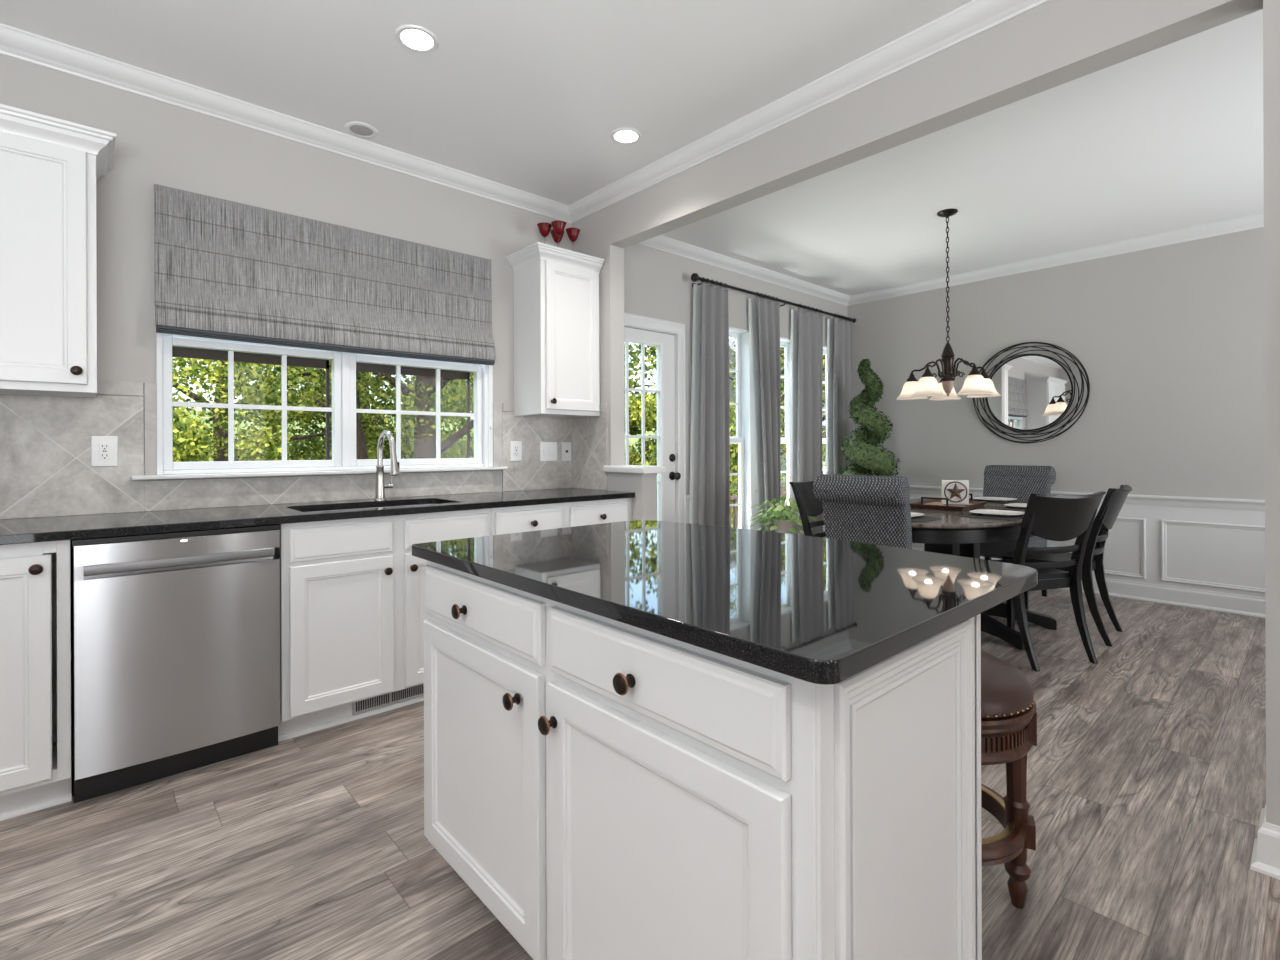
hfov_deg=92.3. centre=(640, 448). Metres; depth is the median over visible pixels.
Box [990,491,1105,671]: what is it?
wooden dining chair
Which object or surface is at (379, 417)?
leafy tree
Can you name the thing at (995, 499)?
dinner plate
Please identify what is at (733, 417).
leafy bush
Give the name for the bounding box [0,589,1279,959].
floor
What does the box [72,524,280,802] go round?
dishwasher
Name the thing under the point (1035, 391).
mirror glass
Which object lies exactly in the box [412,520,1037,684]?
island countertop
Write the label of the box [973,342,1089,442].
wall mirror
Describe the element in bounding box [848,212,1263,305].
trim
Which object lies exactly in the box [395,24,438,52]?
recessed light
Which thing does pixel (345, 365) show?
window
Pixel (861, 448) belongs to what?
spiral topiary
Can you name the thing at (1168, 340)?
wall
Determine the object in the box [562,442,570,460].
light switch
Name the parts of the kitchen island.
knob, door, drawer, knob, knob, knob, door, drawer, panel, panel, corner trim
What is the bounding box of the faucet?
[374,430,399,500]
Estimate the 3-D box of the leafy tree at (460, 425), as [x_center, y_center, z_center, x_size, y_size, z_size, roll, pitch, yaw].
[-3.050,-2.622,14.902,6.693,8.073,5.949,0,0,-42]
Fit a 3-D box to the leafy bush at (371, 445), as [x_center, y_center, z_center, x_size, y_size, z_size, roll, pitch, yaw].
[-4.961,0.288,10.126,3.813,2.608,3.252,0,0,-23]
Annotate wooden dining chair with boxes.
[789,480,825,537]
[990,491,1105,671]
[1002,485,1131,646]
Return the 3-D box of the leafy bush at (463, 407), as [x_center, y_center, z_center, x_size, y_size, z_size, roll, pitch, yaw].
[-2.868,0.065,11.768,3.763,3.131,3.440,0,0,-19]
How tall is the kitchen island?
0.883 m
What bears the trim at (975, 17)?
attached to the wall at (1054, 43)
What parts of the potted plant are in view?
pot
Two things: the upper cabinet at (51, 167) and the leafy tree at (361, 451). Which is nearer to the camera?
the upper cabinet at (51, 167)
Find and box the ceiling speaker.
[345,122,377,137]
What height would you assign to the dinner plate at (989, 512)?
0.018 m
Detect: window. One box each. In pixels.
[130,332,507,479]
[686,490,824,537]
[729,327,750,528]
[780,337,790,504]
[822,346,826,530]
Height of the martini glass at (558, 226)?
0.190 m
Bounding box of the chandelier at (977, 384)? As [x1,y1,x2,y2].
[897,208,1000,399]
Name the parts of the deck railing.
post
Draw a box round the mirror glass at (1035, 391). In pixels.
[987,356,1070,429]
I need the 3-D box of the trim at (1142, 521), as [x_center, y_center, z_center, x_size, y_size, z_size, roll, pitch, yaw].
[4.234,0.762,4.273,0.016,0.460,5.850,0,0,-42]
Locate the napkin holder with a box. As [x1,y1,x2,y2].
[941,480,968,505]
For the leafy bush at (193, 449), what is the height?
2.365 m
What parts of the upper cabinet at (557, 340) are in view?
crown, door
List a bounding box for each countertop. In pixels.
[0,488,634,544]
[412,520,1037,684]
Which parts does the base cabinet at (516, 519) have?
drawer, drawer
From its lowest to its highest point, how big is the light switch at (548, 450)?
0.124 m
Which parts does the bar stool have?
footrest plate, seat, nailhead trim, leg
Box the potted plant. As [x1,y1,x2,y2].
[748,496,816,533]
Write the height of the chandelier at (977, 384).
1.246 m
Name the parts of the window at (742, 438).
sash, sash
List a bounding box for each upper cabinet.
[0,104,115,397]
[506,242,604,417]
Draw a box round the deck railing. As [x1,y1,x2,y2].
[730,486,823,527]
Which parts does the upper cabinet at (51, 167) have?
door, crown, knob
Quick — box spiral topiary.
[839,358,899,475]
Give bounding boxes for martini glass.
[537,222,551,236]
[550,229,564,242]
[551,220,565,234]
[566,228,579,241]
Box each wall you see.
[0,23,849,740]
[571,0,1279,825]
[847,227,1264,597]
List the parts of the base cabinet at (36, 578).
door, toe moulding, knob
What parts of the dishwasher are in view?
handle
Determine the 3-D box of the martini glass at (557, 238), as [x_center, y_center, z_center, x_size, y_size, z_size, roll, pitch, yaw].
[-0.525,-1.279,3.888,0.093,0.190,0.093,0,0,-42]
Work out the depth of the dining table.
3.55 m
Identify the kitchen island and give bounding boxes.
[424,561,981,959]
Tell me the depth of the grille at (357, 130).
3.04 m
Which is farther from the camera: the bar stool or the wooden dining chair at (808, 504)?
the wooden dining chair at (808, 504)
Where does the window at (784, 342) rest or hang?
attached to the wall at (158, 142)
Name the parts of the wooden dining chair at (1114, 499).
leg, seat, seat rail, leg, leg, crest rail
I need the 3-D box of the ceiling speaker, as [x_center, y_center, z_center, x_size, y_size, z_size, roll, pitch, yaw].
[-1.384,-1.580,3.050,0.152,0.008,0.152,0,0,-42]
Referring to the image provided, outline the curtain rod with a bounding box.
[691,273,855,322]
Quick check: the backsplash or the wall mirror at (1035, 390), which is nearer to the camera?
the backsplash
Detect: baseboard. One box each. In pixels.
[1059,576,1264,617]
[1250,804,1279,879]
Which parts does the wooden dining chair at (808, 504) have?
leg, crest rail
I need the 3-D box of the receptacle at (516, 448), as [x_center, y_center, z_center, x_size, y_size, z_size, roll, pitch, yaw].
[-0.770,0.014,3.814,0.034,0.068,0.004,0,0,-42]
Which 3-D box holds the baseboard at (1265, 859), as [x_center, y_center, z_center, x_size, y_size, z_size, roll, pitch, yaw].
[2.740,1.097,0.678,0.174,0.132,2.930,0,0,-42]
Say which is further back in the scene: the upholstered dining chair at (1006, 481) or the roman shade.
the upholstered dining chair at (1006, 481)
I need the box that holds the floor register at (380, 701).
[352,684,423,714]
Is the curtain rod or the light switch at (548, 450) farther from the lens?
the curtain rod
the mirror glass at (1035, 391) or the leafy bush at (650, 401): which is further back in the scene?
the leafy bush at (650, 401)
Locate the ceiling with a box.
[0,0,1263,295]
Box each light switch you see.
[540,442,556,460]
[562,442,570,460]
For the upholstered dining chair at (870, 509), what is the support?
on the floor
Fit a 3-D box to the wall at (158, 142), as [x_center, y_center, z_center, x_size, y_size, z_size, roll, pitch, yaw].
[-0.801,-0.205,3.838,8.069,2.762,0.203,0,0,-42]
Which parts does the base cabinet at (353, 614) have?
drawer, door, toe moulding, knob, knob, door, drawer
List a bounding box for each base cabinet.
[0,540,73,820]
[278,508,490,741]
[491,498,631,535]
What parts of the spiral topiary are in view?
stem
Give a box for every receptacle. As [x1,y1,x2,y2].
[99,443,109,459]
[514,446,518,455]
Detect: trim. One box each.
[568,0,1049,223]
[603,465,664,473]
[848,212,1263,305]
[909,485,1264,510]
[912,516,1264,592]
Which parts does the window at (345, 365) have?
screen frame, sash, sash, sill, screen frame, sash, sash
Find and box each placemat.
[911,516,941,521]
[960,513,1023,519]
[969,498,1027,503]
[996,506,1025,510]
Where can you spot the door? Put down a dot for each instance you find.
(664, 344)
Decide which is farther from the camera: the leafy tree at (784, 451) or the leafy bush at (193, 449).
the leafy tree at (784, 451)
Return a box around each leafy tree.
[172,357,391,460]
[211,360,473,458]
[234,361,473,459]
[287,360,473,458]
[392,343,645,464]
[624,343,656,397]
[729,338,825,496]
[729,347,825,471]
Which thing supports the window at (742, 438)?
attached to the wall at (158, 142)
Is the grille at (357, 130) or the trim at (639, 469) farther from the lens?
the trim at (639, 469)
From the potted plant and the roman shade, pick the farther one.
the potted plant
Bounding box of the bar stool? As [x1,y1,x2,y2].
[981,651,1036,908]
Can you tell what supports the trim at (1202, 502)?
attached to the wall at (1168, 340)
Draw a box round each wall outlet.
[91,436,117,466]
[510,441,521,460]
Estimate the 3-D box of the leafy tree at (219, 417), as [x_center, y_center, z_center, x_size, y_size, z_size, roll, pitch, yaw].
[-6.004,-1.841,8.527,5.050,7.087,5.057,0,0,-18]
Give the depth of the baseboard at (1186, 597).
4.51 m
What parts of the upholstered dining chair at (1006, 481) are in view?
seat, backrest, leg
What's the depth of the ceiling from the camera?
2.84 m
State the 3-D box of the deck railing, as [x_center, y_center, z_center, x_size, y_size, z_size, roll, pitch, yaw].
[1.356,1.133,8.263,5.900,1.170,0.090,0,0,-42]
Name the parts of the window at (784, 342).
sash, sash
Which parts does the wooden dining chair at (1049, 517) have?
leg, leg, seat, seat rail, crest rail, leg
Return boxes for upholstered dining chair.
[813,474,911,548]
[980,465,1055,596]
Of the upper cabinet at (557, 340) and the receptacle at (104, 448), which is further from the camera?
the upper cabinet at (557, 340)
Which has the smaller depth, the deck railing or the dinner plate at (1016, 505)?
the dinner plate at (1016, 505)
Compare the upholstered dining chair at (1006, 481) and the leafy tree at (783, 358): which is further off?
the leafy tree at (783, 358)
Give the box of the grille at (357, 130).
[350,125,372,135]
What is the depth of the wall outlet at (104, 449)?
2.52 m
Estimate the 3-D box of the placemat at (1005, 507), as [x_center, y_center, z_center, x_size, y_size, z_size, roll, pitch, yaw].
[2.611,0.399,4.119,0.440,0.004,0.300,0,0,-42]
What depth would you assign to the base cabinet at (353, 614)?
2.60 m
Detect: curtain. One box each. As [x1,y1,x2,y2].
[689,277,729,526]
[748,292,780,531]
[789,305,822,537]
[825,314,852,537]
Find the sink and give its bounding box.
[309,504,429,511]
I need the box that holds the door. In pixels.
[624,327,680,521]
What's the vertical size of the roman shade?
0.638 m
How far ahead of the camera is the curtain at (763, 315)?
5.40 m
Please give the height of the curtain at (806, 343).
2.512 m
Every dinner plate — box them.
[911,512,923,516]
[969,509,1024,516]
[973,497,1016,501]
[1005,503,1026,508]
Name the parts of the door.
glass frame, knob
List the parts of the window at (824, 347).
sash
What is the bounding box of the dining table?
[910,499,1056,649]
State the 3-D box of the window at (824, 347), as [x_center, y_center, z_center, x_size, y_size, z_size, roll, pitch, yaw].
[1.815,-0.107,6.237,0.633,1.866,0.160,0,0,-42]
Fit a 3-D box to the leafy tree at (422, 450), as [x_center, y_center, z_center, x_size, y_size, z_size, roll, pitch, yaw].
[-2.951,-1.904,8.279,4.494,7.305,4.550,0,0,-42]
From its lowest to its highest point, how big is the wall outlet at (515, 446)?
0.124 m
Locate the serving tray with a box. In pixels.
[910,493,987,510]
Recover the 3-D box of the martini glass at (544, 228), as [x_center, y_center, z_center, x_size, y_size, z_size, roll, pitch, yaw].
[-0.589,-1.279,3.776,0.093,0.190,0.093,0,0,-42]
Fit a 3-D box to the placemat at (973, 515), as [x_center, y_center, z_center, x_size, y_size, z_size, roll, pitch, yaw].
[2.152,0.401,3.703,0.440,0.004,0.300,0,0,-42]
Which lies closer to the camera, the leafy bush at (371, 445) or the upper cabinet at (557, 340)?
the upper cabinet at (557, 340)
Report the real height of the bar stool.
0.622 m
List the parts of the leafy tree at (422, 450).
crown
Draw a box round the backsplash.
[0,380,571,519]
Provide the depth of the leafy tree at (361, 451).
7.88 m
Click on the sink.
(417, 504)
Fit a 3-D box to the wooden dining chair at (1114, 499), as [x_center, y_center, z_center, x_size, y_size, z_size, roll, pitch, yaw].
[2.735,0.697,3.932,0.642,0.932,0.480,0,0,45]
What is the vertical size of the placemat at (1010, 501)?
0.004 m
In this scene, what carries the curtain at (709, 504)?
hanging from the curtain rod
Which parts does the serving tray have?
handle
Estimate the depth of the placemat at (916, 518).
3.53 m
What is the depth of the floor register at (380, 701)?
2.77 m
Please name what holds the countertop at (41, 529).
on the base cabinet at (36, 578)
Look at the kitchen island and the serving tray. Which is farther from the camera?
the serving tray
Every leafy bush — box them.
[173,393,296,461]
[206,379,461,460]
[385,379,473,458]
[625,392,737,479]
[632,378,738,516]
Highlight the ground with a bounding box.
[174,410,786,527]
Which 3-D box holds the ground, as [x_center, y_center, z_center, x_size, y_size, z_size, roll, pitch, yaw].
[-8.131,-0.659,31.308,90.000,5.261,50.000,0,0,-42]
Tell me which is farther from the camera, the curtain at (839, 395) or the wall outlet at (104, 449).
the curtain at (839, 395)
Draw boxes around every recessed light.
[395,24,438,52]
[610,127,641,143]
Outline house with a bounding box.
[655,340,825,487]
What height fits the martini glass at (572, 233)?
0.190 m
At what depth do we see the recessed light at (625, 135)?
3.11 m
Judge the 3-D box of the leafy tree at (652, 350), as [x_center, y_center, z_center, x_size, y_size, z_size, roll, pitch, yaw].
[-1.334,-3.942,21.894,8.704,9.819,8.483,0,0,-42]
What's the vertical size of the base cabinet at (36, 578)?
0.882 m
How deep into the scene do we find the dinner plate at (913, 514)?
3.63 m
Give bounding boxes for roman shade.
[154,184,495,364]
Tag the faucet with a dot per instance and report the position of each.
(380, 487)
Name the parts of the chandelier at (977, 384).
lamp shade, arm, lamp shade, arm, lamp shade, chain, arm, arm, lamp shade, lamp shade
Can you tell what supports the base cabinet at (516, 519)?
on the floor
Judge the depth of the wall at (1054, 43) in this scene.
2.34 m

